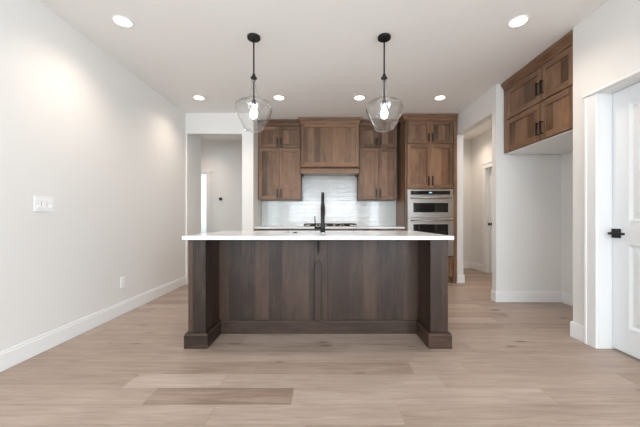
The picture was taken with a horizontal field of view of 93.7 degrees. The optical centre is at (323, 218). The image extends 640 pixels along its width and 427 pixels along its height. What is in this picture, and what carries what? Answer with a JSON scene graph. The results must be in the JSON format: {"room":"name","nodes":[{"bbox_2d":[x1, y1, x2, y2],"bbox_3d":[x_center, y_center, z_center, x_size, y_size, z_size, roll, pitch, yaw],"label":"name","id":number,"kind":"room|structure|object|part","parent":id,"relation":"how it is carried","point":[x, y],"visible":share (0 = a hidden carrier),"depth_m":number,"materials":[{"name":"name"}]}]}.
{"room":"kitchen","nodes":[
{"label":"kitchen","id":0,"kind":"room"},
{"bbox_2d":[0,0,185,350],"bbox_3d":[-2.310,-0.330,-0.610,0.120,2.780,10.980,0,0,0],"label":"wall","id":1,"kind":"structure","parent":0,"point":[80,129],"depth_m":2.73,"materials":[{"name":"white paint"}]},
{"bbox_2d":[34,196,53,211],"bbox_3d":[-2.244,-0.120,2.410,0.012,0.120,0.170,0,0,0],"label":"light switch","id":2,"kind":"object","parent":1,"relation":"attached to","point":[45,204],"visible":1,"depth_m":2.40,"materials":[{"name":"white plastic"}]},
{"bbox_2d":[0,276,186,371],"bbox_3d":[-2.242,0.990,-0.610,0.016,0.140,10.980,0,0,0],"label":"baseboard","id":3,"kind":"structure","parent":1,"relation":"attached to","point":[10,357],"depth_m":2.70,"materials":[{"name":"white paint"}]},
{"bbox_2d":[120,276,124,287],"bbox_3d":[-2.245,0.705,3.350,0.009,0.118,0.074,0,0,0],"label":"power outlet","id":4,"kind":"object","parent":1,"relation":"attached to","point":[122,279],"visible":1,"depth_m":3.34,"materials":[{"name":"white plastic"}]},
{"bbox_2d":[201,174,205,233],"bbox_3d":[-2.850,-0.330,7.510,1.700,2.780,1.580,0,0,0],"label":"wall","id":5,"kind":"structure","parent":0,"point":[203,176],"depth_m":8.20,"materials":[{"name":"white paint"}]},
{"bbox_2d":[201,141,241,231],"bbox_3d":[-2.425,-0.330,6.660,2.550,2.780,0.120,0,0,0],"label":"wall","id":6,"kind":"structure","parent":0,"point":[223,158],"depth_m":6.60,"materials":[{"name":"white paint"}]},
{"bbox_2d":[201,171,211,232],"bbox_3d":[-2.985,0.005,6.641,1.050,2.110,0.138,0,0,0],"label":"trim","id":7,"kind":"structure","parent":6,"relation":"attached to","point":[208,173],"depth_m":6.58,"materials":[{"name":"white paint"}]},
{"bbox_2d":[186,113,261,283],"bbox_3d":[-1.760,-0.330,5.740,1.220,2.780,1.720,0,0,0],"label":"wall","id":8,"kind":"structure","parent":0,"point":[198,125],"depth_m":4.88,"materials":[{"name":"white paint"}]},
{"bbox_2d":[0,268,639,426],"bbox_3d":[-0.200,1.085,0.953,7.200,0.050,14.703,0,0,0],"label":"floor","id":9,"kind":"structure","parent":0,"point":[508,364],"depth_m":2.02,"materials":[{"name":"brown wood"}]},
{"bbox_2d":[255,229,299,230],"bbox_3d":[-0.769,0.611,5.226,0.755,0.899,0.627,0,0,0],"label":"base cabinet","id":10,"kind":"object","parent":9,"relation":"on","point":[255,229],"visible":0.06,"depth_m":4.96,"materials":[{"name":"brown wood"}]},
{"bbox_3d":[-0.769,0.272,4.960,0.735,0.167,0.020,0,0,0],"label":"drawer","id":11,"kind":"part","parent":10,"relation":"part of","materials":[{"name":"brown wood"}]},
{"bbox_2d":[184,240,451,348],"bbox_3d":[-0.049,0.616,2.988,2.188,0.889,1.084,0,0,0],"label":"kitchen island","id":12,"kind":"object","parent":9,"relation":"on","point":[235,286],"visible":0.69,"depth_m":2.79,"materials":[{"name":"brown wood"}]},
{"bbox_2d":[182,231,453,239],"bbox_3d":[-0.049,0.154,3.000,2.212,0.032,1.130,0,0,0],"label":"island countertop","id":13,"kind":"structure","parent":12,"relation":"on","point":[222,235],"depth_m":2.51,"materials":[{"name":"white stone"}]},
{"bbox_2d":[314,192,325,233],"bbox_3d":[-0.038,-0.062,2.923,0.106,0.400,0.220,0,0,0],"label":"kitchen faucet","id":14,"kind":"object","parent":13,"relation":"on","point":[322,225],"visible":1,"depth_m":2.83,"materials":[{"name":"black metal"}]},
{"bbox_3d":[-0.012,-0.167,2.925,0.031,0.190,0.201,0,0,0],"label":"spout","id":15,"kind":"part","parent":14,"relation":"part of","materials":[{"name":"black metal"}]},
{"bbox_3d":[-0.052,0.251,2.665,0.016,0.159,0.190,0,0,0],"label":"support arm","id":16,"kind":"part","parent":12,"relation":"part of","materials":[{"name":"black metal"}]},
{"bbox_3d":[-0.049,0.999,2.779,1.801,0.122,0.022,0,0,0],"label":"skirting","id":17,"kind":"part","parent":12,"relation":"part of","materials":[{"name":"brown wood"}]},
{"bbox_3d":[-0.052,0.662,2.771,0.068,0.549,0.022,0,0,0],"label":"bracket post","id":18,"kind":"part","parent":12,"relation":"part of","materials":[{"name":"brown wood"}]},
{"bbox_2d":[300,229,359,230],"bbox_3d":[0.105,0.611,5.226,0.990,0.899,0.627,0,0,0],"label":"base cabinet","id":19,"kind":"object","parent":9,"relation":"on","point":[300,229],"visible":0.06,"depth_m":4.97,"materials":[{"name":"brown wood"}]},
{"bbox_2d":[254,226,404,228],"bbox_3d":[0.090,0.145,5.228,2.476,0.030,0.605,0,0,0],"label":"countertop","id":20,"kind":"structure","parent":19,"relation":"on","point":[258,227],"depth_m":4.93,"materials":[{"name":"white stone"}]},
{"bbox_2d":[303,223,356,226],"bbox_3d":[0.103,0.104,5.220,0.900,0.050,0.480,0,0,0],"label":"cooktop","id":21,"kind":"object","parent":20,"relation":"in","point":[305,224],"visible":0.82,"depth_m":5.05,"materials":[{"name":"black metal"}]},
{"bbox_3d":[0.105,0.272,4.960,0.970,0.167,0.020,0,0,0],"label":"drawer","id":22,"kind":"part","parent":19,"relation":"part of","materials":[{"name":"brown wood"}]},
{"bbox_2d":[360,229,403,230],"bbox_3d":[0.965,0.611,5.226,0.726,0.899,0.627,0,0,0],"label":"base cabinet","id":23,"kind":"object","parent":9,"relation":"on","point":[360,229],"visible":0.06,"depth_m":4.97,"materials":[{"name":"brown wood"}]},
{"bbox_3d":[0.965,0.272,4.960,0.706,0.167,0.020,0,0,0],"label":"drawer","id":24,"kind":"part","parent":23,"relation":"part of","materials":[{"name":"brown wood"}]},
{"bbox_2d":[396,114,457,282],"bbox_3d":[1.731,-0.326,5.210,0.902,2.772,0.657,0,0,0],"label":"tall cabinet","id":25,"kind":"object","parent":9,"relation":"on","point":[426,143],"visible":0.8,"depth_m":4.93,"materials":[{"name":"brown wood"}]},
{"bbox_3d":[1.556,-1.425,4.930,0.372,0.360,0.020,0,0,0],"label":"door","id":26,"kind":"part","parent":25,"relation":"part of","materials":[{"name":"brown wood"}]},
{"bbox_3d":[1.556,-0.865,4.930,0.372,0.720,0.020,0,0,0],"label":"door","id":27,"kind":"part","parent":25,"relation":"part of","materials":[{"name":"brown wood"}]},
{"bbox_3d":[1.731,-1.662,5.210,0.902,0.100,0.656,0,0,0],"label":"crown moulding","id":28,"kind":"part","parent":25,"relation":"part of","materials":[{"name":"brown wood"}]},
{"bbox_2d":[407,189,453,255],"bbox_3d":[1.740,0.060,5.162,0.756,1.090,0.657,0,0,0],"label":"double wall oven","id":29,"kind":"object","parent":25,"relation":"in","point":[428,210],"visible":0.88,"depth_m":4.89,"materials":[{"name":"silver metal"}]},
{"bbox_3d":[1.740,-0.433,4.912,0.748,0.096,0.016,0,0,0],"label":"control panel","id":30,"kind":"part","parent":29,"relation":"part of","materials":[{"name":"silver metal"}]},
{"bbox_3d":[1.740,0.290,4.905,0.748,0.605,0.030,0,0,0],"label":"oven door","id":31,"kind":"part","parent":29,"relation":"part of","materials":[{"name":"silver metal"}]},
{"bbox_3d":[1.740,-0.200,4.905,0.748,0.356,0.030,0,0,0],"label":"oven door","id":32,"kind":"part","parent":29,"relation":"part of","materials":[{"name":"silver metal"}]},
{"bbox_3d":[1.740,0.023,4.861,0.676,0.022,0.056,0,0,0],"label":"handle","id":33,"kind":"part","parent":29,"relation":"part of","materials":[{"name":"silver metal"}]},
{"bbox_3d":[1.740,-0.343,4.861,0.676,0.022,0.056,0,0,0],"label":"handle","id":34,"kind":"part","parent":29,"relation":"part of","materials":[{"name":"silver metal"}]},
{"bbox_3d":[1.930,-1.425,4.930,0.372,0.360,0.020,0,0,0],"label":"door","id":35,"kind":"part","parent":25,"relation":"part of","materials":[{"name":"brown wood"}]},
{"bbox_3d":[1.930,-0.865,4.930,0.372,0.720,0.020,0,0,0],"label":"door","id":36,"kind":"part","parent":25,"relation":"part of","materials":[{"name":"brown wood"}]},
{"bbox_3d":[1.743,0.787,4.930,0.746,0.315,0.020,0,0,0],"label":"drawer","id":37,"kind":"part","parent":25,"relation":"part of","materials":[{"name":"brown wood"}]},
{"bbox_2d":[38,0,608,140],"bbox_3d":[-0.200,-1.770,1.050,7.200,0.100,14.700,0,0,0],"label":"ceiling","id":38,"kind":"structure","parent":0,"point":[318,55],"depth_m":3.03,"materials":[{"name":"white paint"}]},
{"bbox_2d":[111,15,133,27],"bbox_3d":[-1.750,-1.716,2.610,0.164,0.006,0.164,0,0,0],"label":"recessed light","id":39,"kind":"object","parent":38,"relation":"in","point":[120,20],"visible":1,"depth_m":2.61,"materials":[{"name":"white plastic"}]},
{"bbox_2d":[114,17,131,26],"bbox_3d":[-1.750,-1.717,2.610,0.131,0.004,0.131,0,0,23],"label":"diffuser","id":40,"kind":"object","parent":39,"relation":"attached to","point":[121,21],"depth_m":2.61,"materials":[{"name":"white plastic"}]},
{"bbox_2d":[193,95,204,99],"bbox_3d":[-1.770,-1.716,4.250,0.164,0.006,0.164,0,0,0],"label":"recessed light","id":41,"kind":"object","parent":38,"relation":"in","point":[198,97],"visible":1,"depth_m":4.24,"materials":[{"name":"white plastic"}]},
{"bbox_2d":[235,33,271,132],"bbox_3d":[-0.662,-1.272,2.830,0.346,0.894,0.346,0,0,0],"label":"pendant lamp","id":42,"kind":"object","parent":38,"relation":"hanging from","point":[252,37],"visible":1,"depth_m":2.82,"materials":[{"name":"clear glass"}]},
{"bbox_3d":[-0.662,-1.081,2.830,0.346,0.511,0.346,0,0,0],"label":"lamp shade","id":43,"kind":"part","parent":42,"relation":"part of","materials":[{"name":"clear glass"}]},
{"bbox_3d":[-0.662,-1.216,2.830,0.015,0.181,0.015,0,0,0],"label":"stem","id":44,"kind":"part","parent":42,"relation":"part of","materials":[{"name":"black metal"}]},
{"bbox_3d":[-0.662,-1.528,2.830,0.015,0.336,0.015,0,0,0],"label":"rod","id":45,"kind":"part","parent":42,"relation":"part of","materials":[{"name":"black metal"}]},
{"bbox_3d":[-0.662,-1.010,2.830,0.070,0.128,0.070,0,0,0],"label":"bulb","id":46,"kind":"part","parent":42,"relation":"part of","materials":[{"name":"white glass"}]},
{"bbox_2d":[273,95,284,99],"bbox_3d":[-0.637,-1.716,4.250,0.164,0.006,0.164,0,0,0],"label":"recessed light","id":47,"kind":"object","parent":38,"relation":"in","point":[277,97],"visible":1,"depth_m":4.24,"materials":[{"name":"white plastic"}]},
{"bbox_2d":[354,95,364,99],"bbox_3d":[0.503,-1.716,4.250,0.164,0.006,0.164,0,0,0],"label":"recessed light","id":48,"kind":"object","parent":38,"relation":"in","point":[358,97],"visible":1,"depth_m":4.24,"materials":[{"name":"white plastic"}]},
{"bbox_2d":[366,33,402,132],"bbox_3d":[0.568,-1.272,2.830,0.346,0.894,0.346,0,0,0],"label":"pendant lamp","id":49,"kind":"object","parent":38,"relation":"hanging from","point":[383,37],"visible":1,"depth_m":2.82,"materials":[{"name":"clear glass"}]},
{"bbox_3d":[0.568,-1.216,2.830,0.015,0.181,0.015,0,0,0],"label":"stem","id":50,"kind":"part","parent":49,"relation":"part of","materials":[{"name":"black metal"}]},
{"bbox_3d":[0.568,-1.528,2.830,0.015,0.336,0.015,0,0,0],"label":"rod","id":51,"kind":"part","parent":49,"relation":"part of","materials":[{"name":"black metal"}]},
{"bbox_3d":[0.568,-1.010,2.830,0.070,0.128,0.070,0,0,0],"label":"bulb","id":52,"kind":"part","parent":49,"relation":"part of","materials":[{"name":"white glass"}]},
{"bbox_3d":[0.568,-1.081,2.830,0.346,0.511,0.346,0,0,0],"label":"lamp shade","id":53,"kind":"part","parent":49,"relation":"part of","materials":[{"name":"clear glass"}]},
{"bbox_2d":[434,95,445,99],"bbox_3d":[1.643,-1.716,4.250,0.164,0.006,0.164,0,0,0],"label":"recessed light","id":54,"kind":"object","parent":38,"relation":"in","point":[440,97],"visible":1,"depth_m":4.24,"materials":[{"name":"white plastic"}]},
{"bbox_2d":[507,15,529,27],"bbox_3d":[1.690,-1.716,2.610,0.164,0.006,0.164,0,0,0],"label":"recessed light","id":55,"kind":"object","parent":38,"relation":"in","point":[520,20],"visible":1,"depth_m":2.61,"materials":[{"name":"white plastic"}]},
{"bbox_2d":[509,17,526,26],"bbox_3d":[1.690,-1.717,2.610,0.131,0.004,0.131,0,0,-23],"label":"diffuser","id":56,"kind":"object","parent":55,"relation":"attached to","point":[516,21],"depth_m":2.61,"materials":[{"name":"white plastic"}]},
{"bbox_2d":[456,84,572,294],"bbox_3d":[2.760,-0.330,4.600,1.120,2.780,4.040,0,0,0],"label":"wall","id":57,"kind":"structure","parent":0,"point":[532,194],"depth_m":3.83,"materials":[{"name":"white paint"}]},
{"bbox_2d":[482,161,491,272],"bbox_3d":[3.241,-0.020,5.515,0.138,2.160,1.050,0,0,0],"label":"trim","id":58,"kind":"structure","parent":57,"relation":"attached to","point":[486,170],"depth_m":5.92,"materials":[{"name":"white paint"}]},
{"bbox_2d":[488,168,491,271],"bbox_3d":[3.255,0.025,5.515,0.101,2.040,0.802,0,0,0],"label":"door","id":59,"kind":"structure","parent":57,"relation":"in","point":[490,223],"depth_m":5.86,"materials":[{"name":"white paint"}]},
{"bbox_2d":[457,261,583,342],"bbox_3d":[2.691,0.990,0.200,1.017,0.140,12.600,0,0,0],"label":"baseboard","id":60,"kind":"structure","parent":57,"relation":"attached to","point":[500,296],"depth_m":3.81,"materials":[{"name":"white paint"}]},
{"bbox_2d":[501,30,572,153],"bbox_3d":[2.638,-1.268,3.259,0.781,0.888,1.107,0,0,0],"label":"upper cabinet","id":61,"kind":"object","parent":57,"relation":"attached to","point":[538,98],"visible":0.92,"depth_m":3.18,"materials":[{"name":"brown wood"}]},
{"bbox_3d":[2.295,-1.423,3.456,0.020,0.363,0.589,0,0,0],"label":"door","id":62,"kind":"part","parent":61,"relation":"part of","materials":[{"name":"brown wood"}]},
{"bbox_3d":[2.295,-1.035,3.456,0.020,0.390,0.589,0,0,0],"label":"door","id":63,"kind":"part","parent":61,"relation":"part of","materials":[{"name":"brown wood"}]},
{"bbox_3d":[2.266,-1.380,3.190,0.038,0.135,0.018,0,0,0],"label":"handle","id":64,"kind":"part","parent":61,"relation":"part of","materials":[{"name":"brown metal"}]},
{"bbox_3d":[2.266,-0.955,3.190,0.038,0.135,0.018,0,0,0],"label":"handle","id":65,"kind":"part","parent":61,"relation":"part of","materials":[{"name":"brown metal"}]},
{"bbox_3d":[2.638,-1.662,3.259,0.781,0.100,1.107,0,0,0],"label":"crown moulding","id":66,"kind":"part","parent":61,"relation":"part of","materials":[{"name":"brown wood"}]},
{"bbox_3d":[2.667,-0.828,3.259,0.717,0.008,1.103,0,0,0],"label":"panel","id":67,"kind":"part","parent":61,"relation":"part of","materials":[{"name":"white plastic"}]},
{"bbox_3d":[2.266,-1.380,3.130,0.038,0.135,0.018,0,0,0],"label":"handle","id":68,"kind":"part","parent":61,"relation":"part of","materials":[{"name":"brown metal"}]},
{"bbox_3d":[2.266,-0.955,3.130,0.038,0.135,0.018,0,0,0],"label":"handle","id":69,"kind":"part","parent":61,"relation":"part of","materials":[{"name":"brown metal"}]},
{"bbox_3d":[2.295,-1.423,2.950,0.020,0.363,0.417,0,0,0],"label":"door","id":70,"kind":"part","parent":61,"relation":"part of","materials":[{"name":"brown wood"}]},
{"bbox_3d":[2.295,-1.035,2.950,0.020,0.390,0.417,0,0,0],"label":"door","id":71,"kind":"part","parent":61,"relation":"part of","materials":[{"name":"brown wood"}]},
{"bbox_2d":[573,0,639,325],"bbox_3d":[2.315,-0.330,-1.700,0.150,2.780,8.800,0,0,0],"label":"wall","id":72,"kind":"structure","parent":0,"point":[606,44],"depth_m":2.53,"materials":[{"name":"white paint"}]},
{"bbox_2d":[582,69,639,348],"bbox_3d":[2.296,-0.001,2.038,0.177,2.121,1.075,0,0,0],"label":"trim","id":73,"kind":"structure","parent":72,"relation":"attached to","point":[598,102],"depth_m":2.45,"materials":[{"name":"white paint"}]},
{"bbox_2d":[607,82,639,358],"bbox_3d":[2.334,0.012,2.039,0.101,2.066,0.814,0,0,0],"label":"door","id":74,"kind":"structure","parent":72,"relation":"in","point":[625,231],"depth_m":2.32,"materials":[{"name":"white paint"}]},
{"bbox_3d":[2.345,0.115,2.408,0.008,0.074,0.074,0,0,0],"label":"handle","id":75,"kind":"part","parent":74,"relation":"part of","materials":[{"name":"black metal"}]},
{"bbox_3d":[2.313,0.115,2.354,0.058,0.022,0.132,0,0,0],"label":"lever","id":76,"kind":"part","parent":74,"relation":"part of","materials":[{"name":"black metal"}]},
{"bbox_3d":[0.525,-0.330,5.600,3.350,2.780,0.120,0,0,0],"label":"wall","id":77,"kind":"structure","parent":0,"visible":0},
{"bbox_2d":[257,120,301,200],"bbox_3d":[-0.774,-1.024,5.351,0.744,1.376,0.377,0,0,0],"label":"upper cabinet","id":78,"kind":"object","parent":77,"relation":"attached to","point":[279,143],"visible":0.97,"depth_m":5.21,"materials":[{"name":"brown wood"}]},
{"bbox_3d":[-0.955,-1.425,5.210,0.359,0.360,0.020,0,0,0],"label":"door","id":79,"kind":"part","parent":78,"relation":"part of","materials":[{"name":"brown wood"}]},
{"bbox_3d":[-0.955,-0.784,5.210,0.359,0.881,0.020,0,0,0],"label":"door","id":80,"kind":"part","parent":78,"relation":"part of","materials":[{"name":"brown wood"}]},
{"bbox_3d":[-0.774,-1.662,5.350,0.744,0.100,0.376,0,0,0],"label":"crown moulding","id":81,"kind":"part","parent":78,"relation":"part of","materials":[{"name":"brown wood"}]},
{"bbox_3d":[-0.593,-1.425,5.210,0.359,0.360,0.020,0,0,0],"label":"door","id":82,"kind":"part","parent":78,"relation":"part of","materials":[{"name":"brown wood"}]},
{"bbox_3d":[-0.593,-0.784,5.210,0.359,0.881,0.020,0,0,0],"label":"door","id":83,"kind":"part","parent":78,"relation":"part of","materials":[{"name":"brown wood"}]},
{"bbox_2d":[262,176,395,225],"bbox_3d":[0.090,-0.355,5.535,2.478,0.969,0.008,0,0,0],"label":"tile backsplash","id":84,"kind":"structure","parent":77,"relation":"attached to","point":[342,205],"depth_m":5.53,"materials":[{"name":"white tile"}]},
{"bbox_2d":[298,117,361,176],"bbox_3d":[0.103,-1.242,5.288,1.078,0.940,0.480,0,0,0],"label":"range hood","id":85,"kind":"object","parent":77,"relation":"attached to","point":[329,145],"visible":1,"depth_m":5.10,"materials":[{"name":"brown wood"}]},
{"bbox_3d":[0.103,-1.258,5.100,0.978,0.707,0.020,0,0,0],"label":"panel","id":86,"kind":"part","parent":85,"relation":"part of","materials":[{"name":"brown wood"}]},
{"bbox_3d":[0.103,-1.662,5.101,1.078,0.100,0.107,0,0,0],"label":"crown moulding","id":87,"kind":"part","parent":85,"relation":"part of","materials":[{"name":"brown wood"}]},
{"bbox_3d":[0.103,-0.890,5.289,0.990,0.036,0.478,0,0,0],"label":"mantel moulding","id":88,"kind":"part","parent":85,"relation":"part of","materials":[{"name":"brown wood"}]},
{"bbox_2d":[357,120,397,200],"bbox_3d":[0.940,-1.024,5.351,0.664,1.376,0.377,0,0,0],"label":"upper cabinet","id":89,"kind":"object","parent":77,"relation":"attached to","point":[377,176],"visible":0.96,"depth_m":5.21,"materials":[{"name":"brown wood"}]},
{"bbox_3d":[0.779,-1.425,5.210,0.319,0.360,0.020,0,0,0],"label":"door","id":90,"kind":"part","parent":89,"relation":"part of","materials":[{"name":"brown wood"}]},
{"bbox_3d":[0.779,-0.784,5.210,0.319,0.881,0.020,0,0,0],"label":"door","id":91,"kind":"part","parent":89,"relation":"part of","materials":[{"name":"brown wood"}]},
{"bbox_3d":[0.940,-1.662,5.350,0.664,0.100,0.376,0,0,0],"label":"crown moulding","id":92,"kind":"part","parent":89,"relation":"part of","materials":[{"name":"brown wood"}]},
{"bbox_3d":[1.101,-1.425,5.210,0.319,0.360,0.020,0,0,0],"label":"door","id":93,"kind":"part","parent":89,"relation":"part of","materials":[{"name":"brown wood"}]},
{"bbox_3d":[1.101,-0.784,5.210,0.319,0.881,0.020,0,0,0],"label":"door","id":94,"kind":"part","parent":89,"relation":"part of","materials":[{"name":"brown wood"}]}
]}

